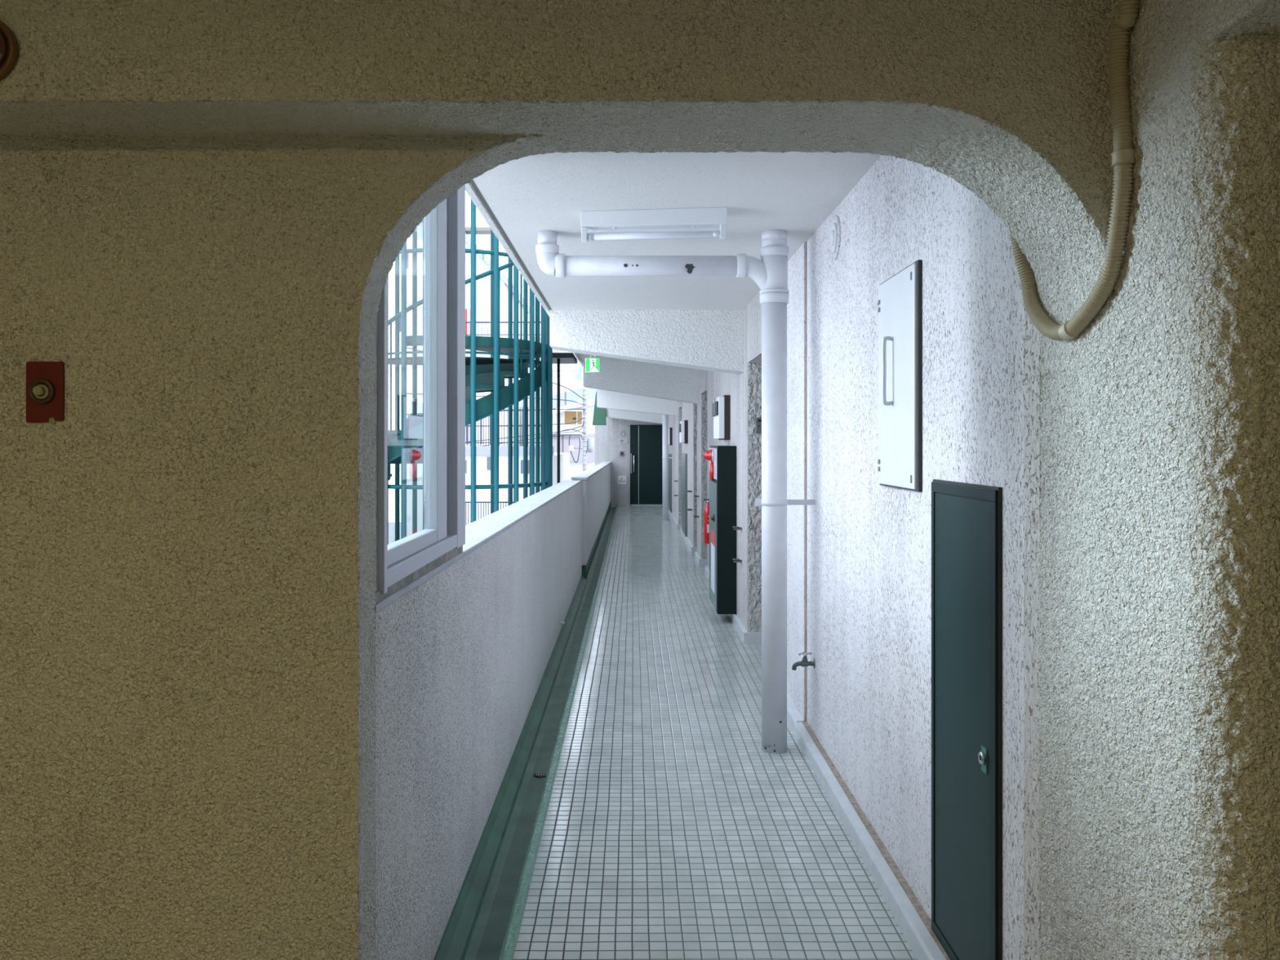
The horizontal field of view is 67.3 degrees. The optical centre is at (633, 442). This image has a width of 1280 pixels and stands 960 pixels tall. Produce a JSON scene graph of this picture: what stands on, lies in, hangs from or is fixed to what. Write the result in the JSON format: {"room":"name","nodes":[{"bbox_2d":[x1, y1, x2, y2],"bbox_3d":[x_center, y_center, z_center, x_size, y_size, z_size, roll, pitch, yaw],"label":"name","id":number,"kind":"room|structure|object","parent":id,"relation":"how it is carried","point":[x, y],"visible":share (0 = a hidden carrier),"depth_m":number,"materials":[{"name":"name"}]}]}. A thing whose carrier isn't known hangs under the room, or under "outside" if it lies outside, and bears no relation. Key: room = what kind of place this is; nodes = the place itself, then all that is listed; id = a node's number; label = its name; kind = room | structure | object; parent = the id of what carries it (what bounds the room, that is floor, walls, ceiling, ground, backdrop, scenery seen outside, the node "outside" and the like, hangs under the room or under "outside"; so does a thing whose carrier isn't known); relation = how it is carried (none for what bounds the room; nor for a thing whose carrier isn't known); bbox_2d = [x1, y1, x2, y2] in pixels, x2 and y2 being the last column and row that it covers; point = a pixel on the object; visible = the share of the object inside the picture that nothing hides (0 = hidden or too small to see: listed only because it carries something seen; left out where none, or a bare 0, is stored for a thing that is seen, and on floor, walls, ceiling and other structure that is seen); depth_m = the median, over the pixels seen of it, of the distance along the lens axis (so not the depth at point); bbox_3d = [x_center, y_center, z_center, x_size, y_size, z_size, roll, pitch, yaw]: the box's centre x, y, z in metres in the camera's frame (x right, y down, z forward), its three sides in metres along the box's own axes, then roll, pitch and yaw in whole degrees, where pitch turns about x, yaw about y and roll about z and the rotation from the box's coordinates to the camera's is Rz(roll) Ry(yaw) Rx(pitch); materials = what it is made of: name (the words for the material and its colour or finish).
{"room":"apartment building corridor","nodes":[
{"label":"apartment building corridor","id":0,"kind":"room"},
{"bbox_2d":[373,481,582,959],"bbox_3d":[-0.650,0.986,6.294,0.180,1.228,8.412,0,0,0],"label":"wall","id":1,"kind":"structure","parent":0,"point":[462,657],"depth_m":2.97,"materials":[{"name":"white paint"}]},
{"bbox_2d":[374,545,462,603],"bbox_3d":[-0.650,0.348,2.647,0.169,0.034,1.095,0,0,0],"label":"window sill","id":2,"kind":"structure","parent":1,"relation":"attached to","point":[415,575],"depth_m":2.52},
{"bbox_2d":[373,184,465,594],"bbox_3d":[-0.648,-0.305,2.643,0.184,1.410,1.114,0,0,0],"label":"window","id":3,"kind":"structure","parent":1,"relation":"in","point":[434,254],"depth_m":2.78,"materials":[{"name":"metal"}]},
{"bbox_2d":[373,480,582,613],"bbox_3d":[-0.651,0.390,6.294,0.187,0.075,8.412,0,0,0],"label":"coping","id":4,"kind":"object","parent":1,"relation":"on","point":[478,532],"visible":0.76,"depth_m":4.32},
{"bbox_2d":[433,575,587,959],"bbox_3d":[-0.531,1.480,6.229,0.078,0.060,8.543,0,0,0],"label":"trim","id":5,"kind":"structure","parent":1,"relation":"attached to","point":[454,944],"depth_m":3.75,"materials":[{"name":"green paint"}]},
{"bbox_2d":[463,506,616,959],"bbox_3d":[-0.472,1.540,12.178,0.176,0.120,20.443,0,0,0],"label":"gutter","id":6,"kind":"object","parent":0,"point":[486,940],"depth_m":3.93,"materials":[{"name":"green paint"}]},
{"bbox_2d":[533,771,546,777],"bbox_3d":[-0.415,1.505,4.360,0.072,0.010,0.072,0,0,0],"label":"drain","id":7,"kind":"object","parent":6,"relation":"in","point":[540,774],"visible":0.79,"depth_m":4.35,"materials":[{"name":"grey metal"}]},
{"bbox_2d":[0,0,1113,959],"bbox_3d":[-1.050,0.000,1.933,4.300,2.900,0.314,0,0,0],"label":"wall","id":8,"kind":"structure","parent":0,"point":[208,208],"depth_m":1.97,"materials":[{"name":"beige paint"}]},
{"bbox_2d":[0,20,18,80],"bbox_3d":[-1.196,-0.724,1.756,0.124,0.124,0.045,0,0,0],"label":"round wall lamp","id":9,"kind":"object","parent":8,"relation":"attached to","point":[9,46],"visible":1,"depth_m":1.76,"materials":[{"name":"brown"}]},
{"bbox_2d":[26,361,64,423],"bbox_3d":[-1.201,-0.102,1.956,0.076,0.127,0.026,0,0,0],"label":"plate","id":10,"kind":"object","parent":8,"relation":"attached to","point":[45,380],"visible":1,"depth_m":1.96,"materials":[{"name":"red plastic"}]},
{"bbox_2d":[582,463,610,566],"bbox_3d":[-0.588,0.978,16.400,0.144,1.145,11.800,0,0,0],"label":"wall","id":11,"kind":"structure","parent":0,"point":[596,490],"depth_m":12.66,"materials":[{"name":"white paint"}]},
{"bbox_2d":[571,461,611,479],"bbox_3d":[-0.588,0.420,16.385,0.175,0.090,11.830,0,0,0],"label":"coping","id":12,"kind":"object","parent":11,"relation":"on","point":[588,473],"visible":1,"depth_m":12.65},
{"bbox_2d":[582,502,610,578],"bbox_3d":[-0.566,1.445,16.400,0.108,0.210,11.800,0,0,0],"label":"trim","id":13,"kind":"structure","parent":11,"relation":"attached to","point":[585,569],"depth_m":12.83,"materials":[{"name":"green paint"}]},
{"bbox_2d":[595,416,662,507],"bbox_3d":[0.355,0.300,22.400,2.490,2.700,0.200,0,0,0],"label":"wall","id":14,"kind":"structure","parent":0,"point":[608,446],"depth_m":22.30,"materials":[{"name":"white paint"}]},
{"bbox_2d":[619,451,623,456],"bbox_3d":[-0.264,0.258,22.285,0.090,0.114,0.035,0,0,0],"label":"phone","id":15,"kind":"object","parent":14,"relation":"attached to","point":[621,453],"visible":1,"depth_m":22.27,"materials":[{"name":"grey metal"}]},
{"bbox_2d":[617,475,626,484],"bbox_3d":[-0.255,0.865,22.294,0.170,0.170,0.017,0,0,0],"label":"outlet cover","id":16,"kind":"object","parent":14,"relation":"attached to","point":[621,479],"visible":1,"depth_m":22.29,"materials":[{"name":"white plastic"}]},
{"bbox_2d":[619,431,625,436],"bbox_3d":[-0.248,-0.201,22.289,0.124,0.124,0.026,0,0,0],"label":"air vent","id":17,"kind":"object","parent":14,"relation":"in","point":[622,433],"visible":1,"depth_m":22.29,"materials":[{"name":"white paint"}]},
{"bbox_2d":[619,438,627,443],"bbox_3d":[-0.217,-0.042,22.290,0.192,0.111,0.025,0,0,0],"label":"name plate","id":18,"kind":"object","parent":14,"relation":"attached to","point":[621,440],"visible":1,"depth_m":22.28,"materials":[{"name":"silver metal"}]},
{"bbox_2d":[630,425,662,505],"bbox_3d":[0.366,0.520,22.238,0.867,1.860,0.163,0,0,0],"label":"door","id":19,"kind":"structure","parent":14,"relation":"in","point":[646,441],"depth_m":22.24,"materials":[{"name":"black metal"}]},
{"bbox_2d":[472,151,881,361],"bbox_3d":[0.540,-1.097,12.294,2.320,0.205,20.412,0,0,0],"label":"ceiling","id":20,"kind":"structure","parent":0,"point":[794,193],"depth_m":4.00,"materials":[{"name":"white paint"}]},
{"bbox_2d":[465,178,583,366],"bbox_3d":[-0.643,-1.097,12.294,0.043,0.225,20.412,0,0,0],"label":"trim","id":21,"kind":"structure","parent":20,"relation":"attached to","point":[469,189],"depth_m":4.70,"materials":[{"name":"grey metal"}]},
{"bbox_2d":[585,355,599,372],"bbox_3d":[-0.321,-0.779,7.631,0.115,0.441,0.039,0,0,0],"label":"exit sign","id":22,"kind":"object","parent":20,"relation":"hanging from","point":[592,365],"visible":0.94,"depth_m":7.62,"materials":[{"name":"green plastic"}]},
{"bbox_2d":[605,408,662,424],"bbox_3d":[0.215,-0.695,21.750,1.630,0.629,0.900,0,0,0],"label":"beam","id":23,"kind":"structure","parent":20,"relation":"attached to","point":[610,413],"depth_m":21.30,"materials":[{"name":"white paint"}]},
{"bbox_2d":[591,391,606,425],"bbox_3d":[-0.747,-0.779,21.270,0.308,0.786,0.140,0,0,0],"label":"board","id":24,"kind":"object","parent":23,"relation":"attached to","point":[599,414],"visible":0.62,"depth_m":21.20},
{"bbox_2d":[596,389,677,415],"bbox_3d":[0.215,-0.725,16.650,1.670,0.570,0.300,0,0,0],"label":"beam","id":25,"kind":"structure","parent":20,"relation":"attached to","point":[606,399],"depth_m":16.50,"materials":[{"name":"white paint"}]},
{"bbox_2d":[582,361,698,404],"bbox_3d":[0.228,-0.728,11.950,1.684,0.565,0.300,0,0,0],"label":"beam","id":26,"kind":"structure","parent":20,"relation":"attached to","point":[673,383],"depth_m":11.80,"materials":[{"name":"white paint"}]},
{"bbox_2d":[549,309,743,374],"bbox_3d":[0.231,-0.753,7.340,1.710,0.515,0.300,0,0,0],"label":"beam","id":27,"kind":"structure","parent":20,"relation":"attached to","point":[707,340],"depth_m":7.19,"materials":[{"name":"white paint"}]},
{"bbox_2d":[580,207,727,243],"bbox_3d":[0.086,-0.932,4.152,0.642,0.127,0.119,0,0,7],"label":"ceiling light","id":28,"kind":"object","parent":20,"relation":"attached to","point":[714,219],"visible":1,"depth_m":4.10,"materials":[{"name":"white metal"}]},
{"bbox_2d":[678,401,681,408],"bbox_3d":[1.183,-0.815,15.900,0.835,0.470,0.600,0,0,0],"label":"wall alcove header","id":29,"kind":"structure","parent":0,"point":[679,402],"depth_m":15.80,"materials":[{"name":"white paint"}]},
{"bbox_2d":[679,408,681,524],"bbox_3d":[1.065,0.400,16.195,0.589,1.960,0.013,0,0,0],"label":"wall","id":30,"kind":"structure","parent":0,"point":[680,409],"depth_m":16.19,"materials":[{"name":"paint"}]},
{"bbox_2d":[676,524,681,528],"bbox_3d":[1.048,1.413,16.183,0.623,0.075,0.037,0,0,0],"label":"baseboard","id":31,"kind":"structure","parent":30,"relation":"attached to","point":[678,526],"depth_m":16.17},
{"bbox_2d":[668,401,693,546],"bbox_3d":[1.232,0.200,17.535,0.935,2.500,9.730,0,0,0],"label":"wall","id":32,"kind":"structure","parent":0,"point":[687,409],"depth_m":14.62,"materials":[{"name":"white paint"}]},
{"bbox_2d":[662,414,674,519],"bbox_3d":[0.657,0.227,18.000,0.225,2.446,0.120,0,0,0],"label":"drain pipe","id":33,"kind":"object","parent":32,"relation":"attached to","point":[665,457],"visible":0.91,"depth_m":17.96,"materials":[{"name":"grey metal"}]},
{"bbox_2d":[668,453,671,512],"bbox_3d":[0.747,0.800,19.450,0.044,1.140,1.100,0,0,0],"label":"door","id":34,"kind":"structure","parent":32,"relation":"in","point":[669,455],"depth_m":18.90,"materials":[{"name":"grey metal"}]},
{"bbox_2d":[668,427,672,444],"bbox_3d":[0.712,-0.122,18.975,0.130,0.345,0.550,0,0,0],"label":"meter box","id":35,"kind":"object","parent":32,"relation":"attached to","point":[670,429],"visible":0.56,"depth_m":18.70,"materials":[{"name":"white metal"}]},
{"bbox_2d":[668,509,678,528],"bbox_3d":[0.776,1.413,19.300,0.078,0.075,6.200,0,0,0],"label":"baseboard","id":36,"kind":"structure","parent":32,"relation":"attached to","point":[671,514],"depth_m":17.71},
{"bbox_2d":[678,420,688,443],"bbox_3d":[0.742,-0.158,14.175,0.130,0.335,0.550,0,0,0],"label":"meter box","id":37,"kind":"object","parent":32,"relation":"attached to","point":[683,425],"visible":0.97,"depth_m":13.90,"materials":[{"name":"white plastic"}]},
{"bbox_2d":[681,453,687,536],"bbox_3d":[0.777,0.767,14.575,0.044,1.205,1.050,0,0,0],"label":"door","id":38,"kind":"structure","parent":32,"relation":"in","point":[684,456],"depth_m":14.22,"materials":[{"name":"grey metal"}]},
{"bbox_2d":[680,527,693,552],"bbox_3d":[0.806,1.413,14.135,0.078,0.075,2.930,0,0,0],"label":"baseboard","id":39,"kind":"structure","parent":32,"relation":"attached to","point":[686,538],"depth_m":13.68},
{"bbox_2d":[693,404,697,546],"bbox_3d":[1.081,0.400,12.665,0.559,1.960,0.013,0,0,0],"label":"wall","id":40,"kind":"structure","parent":0,"point":[695,405],"depth_m":12.66,"materials":[{"name":"paint"}]},
{"bbox_2d":[691,546,697,552],"bbox_3d":[1.063,1.413,12.653,0.593,0.075,0.037,0,0,0],"label":"baseboard","id":41,"kind":"structure","parent":40,"relation":"attached to","point":[694,549],"depth_m":12.64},
{"bbox_2d":[697,368,706,559],"bbox_3d":[1.252,0.200,11.724,0.895,2.500,0.752,0,0,0],"label":"wall","id":42,"kind":"structure","parent":0,"point":[700,404],"depth_m":11.36,"materials":[{"name":"white paint"}]},
{"bbox_2d":[694,551,701,564],"bbox_3d":[0.816,1.413,11.730,0.078,0.075,0.740,0,0,0],"label":"baseboard","id":43,"kind":"structure","parent":42,"relation":"attached to","point":[697,557],"depth_m":11.73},
{"bbox_2d":[698,559,706,565],"bbox_3d":[1.069,1.413,11.344,0.583,0.075,0.037,0,0,0],"label":"baseboard","id":44,"kind":"structure","parent":42,"relation":"attached to","point":[701,562],"depth_m":11.32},
{"bbox_2d":[701,369,706,393],"bbox_3d":[1.202,-0.815,11.055,0.795,0.470,0.610,0,0,0],"label":"wall alcove header","id":45,"kind":"structure","parent":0,"point":[704,373],"depth_m":10.89,"materials":[{"name":"white paint"}]},
{"bbox_2d":[512,505,917,959],"bbox_3d":[0.631,1.525,12.178,1.937,0.150,20.443,0,0,0],"label":"floor","id":46,"kind":"structure","parent":0,"point":[669,833],"depth_m":3.75,"materials":[{"name":"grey tile"}]},
{"bbox_2d":[497,504,618,959],"bbox_3d":[-0.360,1.496,12.178,0.047,0.107,20.443,0,0,0],"label":"gutter edge","id":47,"kind":"object","parent":46,"relation":"attached to","point":[508,948],"visible":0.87,"depth_m":3.77,"materials":[{"name":"green paint"}]},
{"bbox_2d":[706,305,748,631],"bbox_3d":[1.265,0.200,8.865,0.870,2.500,3.770,0,0,0],"label":"wall","id":48,"kind":"structure","parent":0,"point":[718,384],"depth_m":7.46,"materials":[{"name":"white paint"}]},
{"bbox_2d":[703,498,709,543],"bbox_3d":[0.739,0.688,8.719,0.202,0.452,0.071,0,0,0],"label":"fire extinguisher","id":49,"kind":"object","parent":48,"relation":"attached to","point":[707,507],"visible":0.48,"depth_m":8.69,"materials":[{"name":"red metal"}]},
{"bbox_2d":[703,445,736,613],"bbox_3d":[0.709,0.701,8.085,0.241,1.349,0.770,0,0,0],"label":"cabinet","id":50,"kind":"object","parent":48,"relation":"attached to","point":[722,459],"visible":1,"depth_m":7.70,"materials":[{"name":"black metal"}]},
{"bbox_2d":[703,448,711,461],"bbox_3d":[0.629,0.105,8.020,0.082,0.104,0.104,0,0,0],"label":"lamp","id":51,"kind":"object","parent":50,"relation":"attached to","point":[708,454],"depth_m":7.99,"materials":[{"name":"red plastic"}]},
{"bbox_2d":[712,395,730,439],"bbox_3d":[0.777,-0.215,8.475,0.130,0.381,0.550,0,0,0],"label":"meter box","id":52,"kind":"object","parent":48,"relation":"attached to","point":[721,405],"visible":0.93,"depth_m":8.20,"materials":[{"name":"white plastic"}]},
{"bbox_2d":[704,565,746,641],"bbox_3d":[0.841,1.413,8.865,0.078,0.075,3.770,0,0,0],"label":"baseboard","id":53,"kind":"structure","parent":48,"relation":"attached to","point":[735,619],"depth_m":7.49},
{"bbox_2d":[732,558,742,562],"bbox_3d":[0.800,0.903,7.370,0.065,0.020,0.100,0,0,0],"label":"wall bracket","id":54,"kind":"object","parent":48,"relation":"attached to","point":[735,560],"visible":1,"depth_m":7.32,"materials":[{"name":"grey metal"}]},
{"bbox_2d":[732,526,742,529],"bbox_3d":[0.800,0.656,7.370,0.065,0.020,0.100,0,0,0],"label":"wall bracket","id":55,"kind":"object","parent":48,"relation":"attached to","point":[734,527],"visible":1,"depth_m":7.32,"materials":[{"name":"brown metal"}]},
{"bbox_2d":[747,289,761,362],"bbox_3d":[1.215,-0.815,6.215,0.770,0.470,1.530,0,0,0],"label":"wall alcove header","id":56,"kind":"structure","parent":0,"point":[754,308],"depth_m":6.56,"materials":[{"name":"white paint"}]},
{"bbox_2d":[748,362,761,632],"bbox_3d":[1.098,0.400,6.974,0.524,1.960,0.013,0,0,0],"label":"wall","id":57,"kind":"structure","parent":0,"point":[754,368],"depth_m":6.97,"materials":[{"name":"paint"}]},
{"bbox_2d":[743,631,761,643],"bbox_3d":[1.081,1.413,6.963,0.558,0.075,0.037,0,0,0],"label":"baseboard","id":58,"kind":"structure","parent":57,"relation":"attached to","point":[748,637],"depth_m":6.94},
{"bbox_2d":[755,417,761,433],"bbox_3d":[0.935,-0.122,6.950,0.100,0.115,0.039,0,0,0],"label":"intercom","id":59,"kind":"object","parent":57,"relation":"attached to","point":[757,420],"visible":0.48,"depth_m":6.93,"materials":[{"name":"grey metal"}]},
{"bbox_2d":[786,242,805,721],"bbox_3d":[1.275,0.200,5.112,0.850,2.500,0.675,0,0,0],"label":"wall","id":60,"kind":"structure","parent":0,"point":[796,307],"depth_m":4.98,"materials":[{"name":"white paint"}]},
{"bbox_2d":[805,241,806,721],"bbox_3d":[0.928,0.220,4.768,0.144,2.460,0.025,0,0,0],"label":"trim","id":61,"kind":"structure","parent":60,"relation":"attached to","point":[806,242],"depth_m":4.75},
{"bbox_2d":[806,155,1041,959],"bbox_3d":[1.280,0.200,3.426,0.840,2.500,2.668,0,0,0],"label":"wall","id":62,"kind":"structure","parent":0,"point":[868,543],"depth_m":2.99,"materials":[{"name":"white paint"}]},
{"bbox_2d":[535,229,815,753],"bbox_3d":[0.201,0.227,4.546,1.322,2.447,0.139,0,0,1],"label":"drain pipe","id":63,"kind":"object","parent":62,"relation":"attached to","point":[770,273],"visible":1,"depth_m":4.49,"materials":[{"name":"white plastic"}]},
{"bbox_2d":[535,243,559,253],"bbox_3d":[-0.405,-0.912,4.540,0.111,0.043,0.111,0,0,0],"label":"socket","id":64,"kind":"object","parent":63,"relation":"attached to","point":[540,248],"depth_m":4.49,"materials":[{"name":"white plastic"}]},
{"bbox_2d":[555,253,565,277],"bbox_3d":[-0.342,-0.836,4.540,0.045,0.113,0.113,0,0,0],"label":"socket","id":65,"kind":"object","parent":63,"relation":"attached to","point":[560,259],"depth_m":4.49,"materials":[{"name":"white plastic"}]},
{"bbox_2d":[736,253,746,277],"bbox_3d":[0.510,-0.836,4.540,0.045,0.113,0.113,0,0,0],"label":"socket","id":66,"kind":"object","parent":63,"relation":"attached to","point":[741,259],"depth_m":4.49,"materials":[{"name":"white plastic"}]},
{"bbox_2d":[759,244,789,257],"bbox_3d":[0.667,-0.898,4.540,0.139,0.046,0.139,0,0,0],"label":"socket","id":67,"kind":"object","parent":63,"relation":"attached to","point":[766,251],"depth_m":4.48,"materials":[{"name":"white plastic"}]},
{"bbox_2d":[759,288,789,293],"bbox_3d":[0.667,-0.711,4.540,0.138,0.016,0.138,0,0,0],"label":"socket","id":68,"kind":"object","parent":63,"relation":"attached to","point":[763,291],"depth_m":4.48,"materials":[{"name":"white plastic"}]},
{"bbox_2d":[759,292,789,304],"bbox_3d":[0.667,-0.678,4.540,0.139,0.046,0.139,0,0,0],"label":"socket","id":69,"kind":"object","parent":63,"relation":"attached to","point":[766,298],"depth_m":4.48,"materials":[{"name":"white plastic"}]},
{"bbox_2d":[791,651,815,670],"bbox_3d":[0.807,1.038,4.560,0.109,0.085,0.056,0,0,0],"label":"water tap","id":70,"kind":"object","parent":62,"relation":"attached to","point":[804,663],"visible":1,"depth_m":4.55,"materials":[{"name":"silver metal"}]},
{"bbox_2d":[829,215,840,260],"bbox_3d":[0.850,-0.867,4.070,0.024,0.184,0.184,0,0,0],"label":"air vent","id":71,"kind":"object","parent":62,"relation":"in","point":[835,228],"visible":1,"depth_m":4.03,"materials":[{"name":"white paint"}]},
{"bbox_2d":[786,693,945,959],"bbox_3d":[0.849,1.415,3.725,0.102,0.070,3.450,0,0,0],"label":"baseboard","id":72,"kind":"structure","parent":62,"relation":"attached to","point":[916,933],"depth_m":3.28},
{"bbox_2d":[802,721,950,959],"bbox_3d":[0.849,1.382,3.425,0.025,0.008,2.650,0,0,0],"label":"ledge","id":73,"kind":"object","parent":62,"relation":"attached to","point":[908,891],"visible":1,"depth_m":3.28,"materials":[{"name":"paint"}]},
{"bbox_2d":[877,259,922,491],"bbox_3d":[0.837,-0.199,3.082,0.059,0.690,0.446,0,0,0],"label":"panel","id":74,"kind":"object","parent":62,"relation":"attached to","point":[900,302],"visible":1,"depth_m":3.02,"materials":[{"name":"metal"}]},
{"bbox_2d":[931,479,1002,959],"bbox_3d":[0.851,0.741,2.483,0.030,1.274,0.491,0,0,0],"label":"door","id":75,"kind":"structure","parent":62,"relation":"in","point":[966,518],"depth_m":2.44,"materials":[{"name":"green metal"}]},
{"bbox_2d":[1009,0,1139,340],"bbox_3d":[0.855,-0.667,1.910,0.062,0.925,0.491,0,0,0],"label":"conduit","id":76,"kind":"object","parent":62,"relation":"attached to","point":[1122,156],"visible":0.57,"depth_m":1.71,"materials":[{"name":"beige plastic"}]},
{"bbox_2d":[1036,0,1279,959],"bbox_3d":[1.940,0.140,1.768,2.121,2.620,0.651,0,0,0],"label":"wall","id":77,"kind":"structure","parent":0,"point":[1158,834],"depth_m":1.57,"materials":[{"name":"beige paint"}]},
{"label":"outside","id":78,"kind":"structure","parent":0,"visible":0},
{"bbox_2d":[465,501,513,525],"bbox_3d":[-2.470,1.464,16.000,1.217,0.968,0.021,0,0,0],"label":"fence","id":79,"kind":"object","parent":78,"point":[468,502],"visible":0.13,"depth_m":16.00,"materials":[{"name":"metal"}]},
{"bbox_3d":[-0.100,-1.325,-0.406,6.400,0.350,5.388,0,0,0],"label":"ceiling","id":80,"kind":"structure","parent":0,"visible":0},
{"bbox_2d":[1188,0,1279,46],"bbox_3d":[1.944,-0.895,-0.733,2.113,0.550,4.535,0,0,0],"label":"overhead beam","id":81,"kind":"structure","parent":80,"relation":"attached to","point":[1219,19],"depth_m":1.44,"materials":[{"name":"beige paint"}]},
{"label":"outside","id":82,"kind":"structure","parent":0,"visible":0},
{"bbox_2d":[388,522,400,543],"bbox_3d":[-10.000,7.550,46.500,100.000,0.200,87.000,0,0,0],"label":"ground","id":83,"kind":"structure","parent":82,"point":[391,525],"depth_m":79.59,"materials":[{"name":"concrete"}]},
{"bbox_2d":[400,226,529,445],"bbox_3d":[-6.367,-1.069,37.850,4.051,14.215,8.900,0,0,0],"label":"building","id":84,"kind":"structure","parent":83,"relation":"on","point":[482,261],"depth_m":34.00,"materials":[{"name":"white concrete"}]},
{"bbox_2d":[387,200,577,544],"bbox_3d":[-2.604,-0.050,10.288,3.860,15.000,2.616,0,0,0],"label":"spiral staircase","id":85,"kind":"structure","parent":83,"relation":"on","point":[482,375],"depth_m":9.44,"materials":[{"name":"teal metal"}]},
{"bbox_2d":[406,407,568,524],"bbox_3d":[-3.049,3.370,21.475,2.917,8.159,5.050,0,0,0],"label":"building","id":86,"kind":"structure","parent":83,"relation":"on","point":[482,452],"depth_m":19.00,"materials":[{"name":"metal"}]},
{"bbox_2d":[465,321,557,445],"bbox_3d":[-3.612,2.205,25.525,3.005,10.490,2.950,0,0,0],"label":"balcony","id":87,"kind":"object","parent":83,"relation":"on","point":[477,322],"visible":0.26,"depth_m":24.10,"materials":[{"name":"metal"}]},
{"bbox_2d":[465,309,467,334],"bbox_3d":[-4.245,-3.039,24.415,0.074,0.710,0.030,0,0,0],"label":"banner","id":88,"kind":"object","parent":87,"relation":"on","point":[466,310],"visible":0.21,"depth_m":24.40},
{"bbox_2d":[528,350,583,399],"bbox_3d":[-2.297,1.449,41.400,3.953,12.002,9.200,0,0,0],"label":"house","id":89,"kind":"structure","parent":83,"relation":"on","point":[571,375],"depth_m":37.98,"materials":[{"name":"white paint"}]},
{"bbox_2d":[528,387,596,479],"bbox_3d":[-1.743,2.874,32.600,3.341,9.152,6.800,0,0,0],"label":"house","id":90,"kind":"structure","parent":83,"relation":"on","point":[566,415],"depth_m":29.70,"materials":[{"name":"white ceramic"}]},
{"bbox_2d":[564,411,576,424],"bbox_3d":[-1.946,-0.768,29.940,0.352,0.397,0.160,0,0,0],"label":"shutter","id":91,"kind":"object","parent":90,"relation":"hanging from","point":[570,416],"depth_m":29.86,"materials":[{"name":"brown wood"}]},
{"bbox_2d":[577,411,582,424],"bbox_3d":[-1.657,-0.768,29.940,0.136,0.397,0.160,0,0,0],"label":"shutter","id":92,"kind":"object","parent":90,"relation":"hanging from","point":[579,413],"depth_m":29.86,"materials":[{"name":"brown wood"}]},
{"bbox_2d":[568,386,594,471],"bbox_3d":[-1.344,2.995,25.066,0.658,8.910,0.268,0,0,0],"label":"utility pole","id":93,"kind":"object","parent":83,"relation":"on","point":[588,445],"visible":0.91,"depth_m":24.96,"materials":[{"name":"concrete"}]},
{"bbox_2d":[406,408,585,414],"bbox_3d":[-3.127,-0.743,23.000,5.334,0.262,0.056,0,0,-45],"label":"power line","id":94,"kind":"object","parent":93,"relation":"attached to","point":[553,409],"visible":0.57,"depth_m":24.48,"materials":[{"name":"black metal"}]},
{"bbox_2d":[465,417,584,426],"bbox_3d":[-3.149,-0.492,22.972,5.284,0.321,0.080,0,0,-45],"label":"power line","id":95,"kind":"object","parent":93,"relation":"attached to","point":[584,417],"visible":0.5,"depth_m":24.46,"materials":[{"name":"black metal"}]},
{"bbox_2d":[465,425,584,442],"bbox_3d":[-3.160,-0.161,23.017,5.289,0.598,0.094,0,0,-45],"label":"power line","id":96,"kind":"object","parent":93,"relation":"attached to","point":[581,425],"visible":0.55,"depth_m":23.48,"materials":[{"name":"black metal"}]},
{"bbox_2d":[552,428,586,435],"bbox_3d":[-1.644,-0.264,24.456,1.108,0.172,0.023,0,0,-41],"label":"power line","id":97,"kind":"object","parent":93,"relation":"attached to","point":[570,428],"visible":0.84,"depth_m":24.51,"materials":[{"name":"black metal"}]},
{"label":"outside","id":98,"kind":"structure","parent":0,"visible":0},
{"bbox_2d":[484,434,584,445],"bbox_3d":[-3.140,0.055,22.928,5.280,0.545,0.069,0,0,-45],"label":"power line","id":99,"kind":"object","parent":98,"point":[565,434],"visible":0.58,"depth_m":24.36,"materials":[{"name":"black metal"}]},
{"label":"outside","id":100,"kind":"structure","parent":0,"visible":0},
{"bbox_2d":[406,392,584,405],"bbox_3d":[-3.143,-1.032,22.914,5.275,0.150,0.086,0,0,-45],"label":"power line","id":101,"kind":"object","parent":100,"point":[406,393],"visible":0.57,"depth_m":24.33,"materials":[{"name":"black metal"}]},
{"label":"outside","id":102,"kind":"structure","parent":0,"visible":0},
{"bbox_2d":[552,382,584,399],"bbox_3d":[-3.143,-1.602,22.898,5.276,0.992,0.096,0,0,-45],"label":"power line","id":103,"kind":"object","parent":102,"point":[553,383],"visible":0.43,"depth_m":24.45,"materials":[{"name":"black metal"}]},
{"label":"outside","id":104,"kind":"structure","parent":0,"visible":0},
{"bbox_2d":[555,420,584,433],"bbox_3d":[-1.595,-0.396,24.413,0.929,0.350,0.021,0,0,-41],"label":"power line","id":105,"kind":"object","parent":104,"point":[584,420],"visible":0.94,"depth_m":24.48,"materials":[{"name":"black metal"}]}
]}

